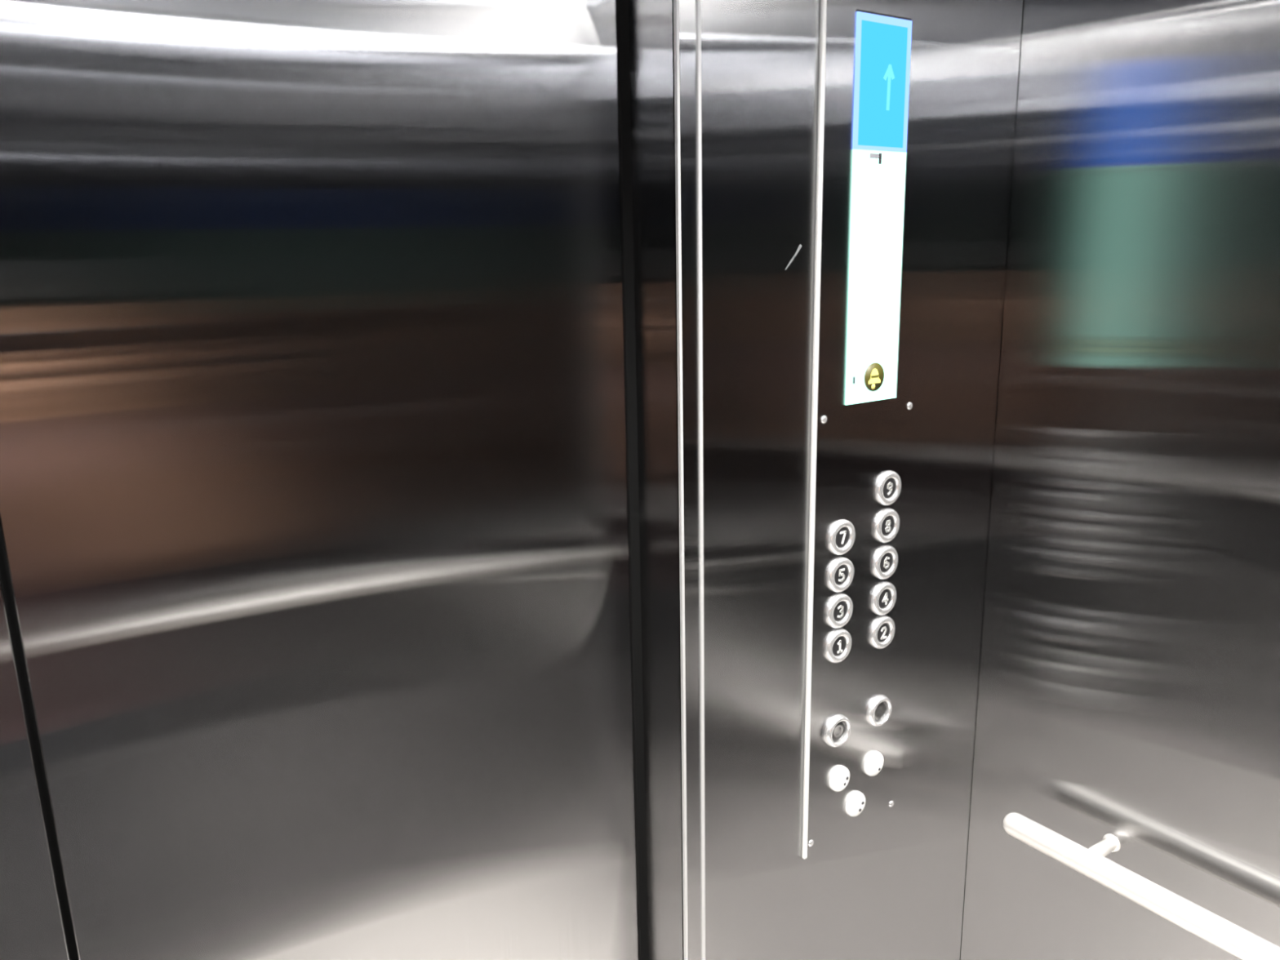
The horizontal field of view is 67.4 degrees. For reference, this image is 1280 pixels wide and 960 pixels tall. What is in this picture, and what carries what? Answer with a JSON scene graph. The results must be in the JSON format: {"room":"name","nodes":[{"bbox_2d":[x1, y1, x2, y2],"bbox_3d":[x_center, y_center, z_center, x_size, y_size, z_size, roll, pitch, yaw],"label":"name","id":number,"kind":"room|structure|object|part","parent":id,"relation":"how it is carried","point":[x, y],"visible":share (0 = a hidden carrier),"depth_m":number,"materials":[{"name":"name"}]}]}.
{"room":"elevator interior","nodes":[
{"label":"elevator interior","id":0,"kind":"room"},
{"bbox_2d":[696,0,1023,959],"bbox_3d":[0.267,0.319,1.206,0.492,2.084,0.013,-10,16,-34],"label":"wall","id":1,"kind":"structure","parent":0,"point":[892,888],"depth_m":1.11,"materials":[{"name":"metal"}]},
{"bbox_2d":[628,0,702,959],"bbox_3d":[0.037,0.351,1.089,0.024,2.084,0.077,-10,16,-34],"label":"trim","id":2,"kind":"structure","parent":1,"relation":"attached to","point":[663,33],"depth_m":0.98,"materials":[{"name":"metal"}]},
{"bbox_2d":[801,0,938,858],"bbox_3d":[0.265,-0.054,1.108,0.178,1.045,0.012,-10,16,-34],"label":"control panel","id":3,"kind":"object","parent":1,"relation":"attached to","point":[877,60],"depth_m":1.10,"materials":[{"name":"metal"}]},
{"bbox_3d":[0.242,0.306,1.168,0.040,0.040,0.008,-10,16,-34],"label":"service button","id":4,"kind":"part","parent":3,"relation":"part of","materials":[{"name":"silver metal"}]},
{"bbox_3d":[0.237,0.198,1.143,0.042,0.042,0.006,-10,16,-34],"label":"push button","id":5,"kind":"part","parent":3,"relation":"part of","materials":[{"name":"silver metal"}]},
{"bbox_3d":[0.248,0.371,1.188,0.032,0.032,0.008,-10,16,-34],"label":"small button","id":6,"kind":"part","parent":3,"relation":"part of","materials":[{"name":"white plastic"}]},
{"bbox_3d":[0.236,0.155,1.133,0.042,0.042,0.006,-10,16,-34],"label":"push button","id":7,"kind":"part","parent":3,"relation":"part of","materials":[{"name":"silver metal"}]},
{"bbox_3d":[0.235,0.111,1.122,0.042,0.042,0.006,-10,16,-34],"label":"push button","id":8,"kind":"part","parent":3,"relation":"part of","materials":[{"name":"silver metal"}]},
{"bbox_3d":[0.235,0.067,1.112,0.042,0.042,0.006,-10,16,-34],"label":"push button","id":9,"kind":"part","parent":3,"relation":"part of","materials":[{"name":"silver metal"}]},
{"bbox_3d":[0.275,0.411,1.216,0.032,0.032,0.008,-10,16,-34],"label":"small button","id":10,"kind":"part","parent":3,"relation":"part of","materials":[{"name":"white plastic"}]},
{"bbox_3d":[0.299,0.362,1.222,0.032,0.032,0.008,-10,16,-34],"label":"small button","id":11,"kind":"part","parent":3,"relation":"part of","materials":[{"name":"white plastic"}]},
{"bbox_3d":[0.302,0.291,1.209,0.040,0.040,0.008,-10,16,-34],"label":"service button","id":12,"kind":"part","parent":3,"relation":"part of","materials":[{"name":"silver metal"}]},
{"bbox_3d":[0.301,0.189,1.186,0.042,0.042,0.006,-10,16,-34],"label":"push button","id":13,"kind":"part","parent":3,"relation":"part of","materials":[{"name":"silver metal"}]},
{"bbox_3d":[0.300,0.146,1.176,0.042,0.042,0.006,-10,16,-34],"label":"push button","id":14,"kind":"part","parent":3,"relation":"part of","materials":[{"name":"silver metal"}]},
{"bbox_3d":[0.299,0.100,1.165,0.042,0.042,0.006,-10,16,-34],"label":"push button","id":15,"kind":"part","parent":3,"relation":"part of","materials":[{"name":"silver metal"}]},
{"bbox_3d":[0.298,0.055,1.155,0.042,0.042,0.006,-10,16,-34],"label":"push button","id":16,"kind":"part","parent":3,"relation":"part of","materials":[{"name":"silver metal"}]},
{"bbox_3d":[0.297,0.010,1.144,0.042,0.042,0.006,-10,16,-34],"label":"push button","id":17,"kind":"part","parent":3,"relation":"part of","materials":[{"name":"silver metal"}]},
{"bbox_2d":[960,0,1279,959],"bbox_3d":[0.807,0.380,0.896,0.030,2.085,1.484,-10,16,-34],"label":"wall","id":18,"kind":"structure","parent":0,"point":[1128,690],"depth_m":1.11,"materials":[{"name":"metal"}]},
{"bbox_2d":[1002,812,1279,959],"bbox_3d":[0.808,0.538,0.840,0.078,0.031,1.082,-10,16,-34],"label":"handrail","id":19,"kind":"object","parent":18,"relation":"attached to","point":[1091,863],"visible":1,"depth_m":1.11,"materials":[{"name":"white metal"}]},
{"bbox_3d":[-0.509,0.415,0.863,2.174,2.085,0.040,-10,16,-34],"label":"wall","id":20,"kind":"structure","parent":0,"visible":0},
{"bbox_2d":[0,578,70,959],"bbox_3d":[-0.703,0.468,0.655,0.554,2.077,0.030,-10,16,-34],"label":"door","id":21,"kind":"structure","parent":20,"relation":"in","point":[32,925],"depth_m":0.75,"materials":[{"name":"metal"}]},
{"bbox_2d":[0,524,78,959],"bbox_3d":[-0.477,0.428,0.816,0.006,2.081,0.018,-10,16,-34],"label":"door gap","id":22,"kind":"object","parent":20,"relation":"attached to","point":[4,571],"depth_m":0.76,"materials":[{"name":"black"}]},
{"bbox_2d":[0,0,639,959],"bbox_3d":[-0.243,0.385,0.967,0.558,2.077,0.030,-10,16,-34],"label":"door","id":23,"kind":"structure","parent":20,"relation":"in","point":[313,502],"depth_m":0.84,"materials":[{"name":"metal"}]},
{"bbox_2d":[616,0,648,959],"bbox_3d":[-0.005,0.344,1.120,0.014,2.084,0.023,-10,16,-34],"label":"door gap","id":24,"kind":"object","parent":20,"relation":"attached to","point":[622,6],"depth_m":1.02,"materials":[{"name":"black metal"}]}
]}

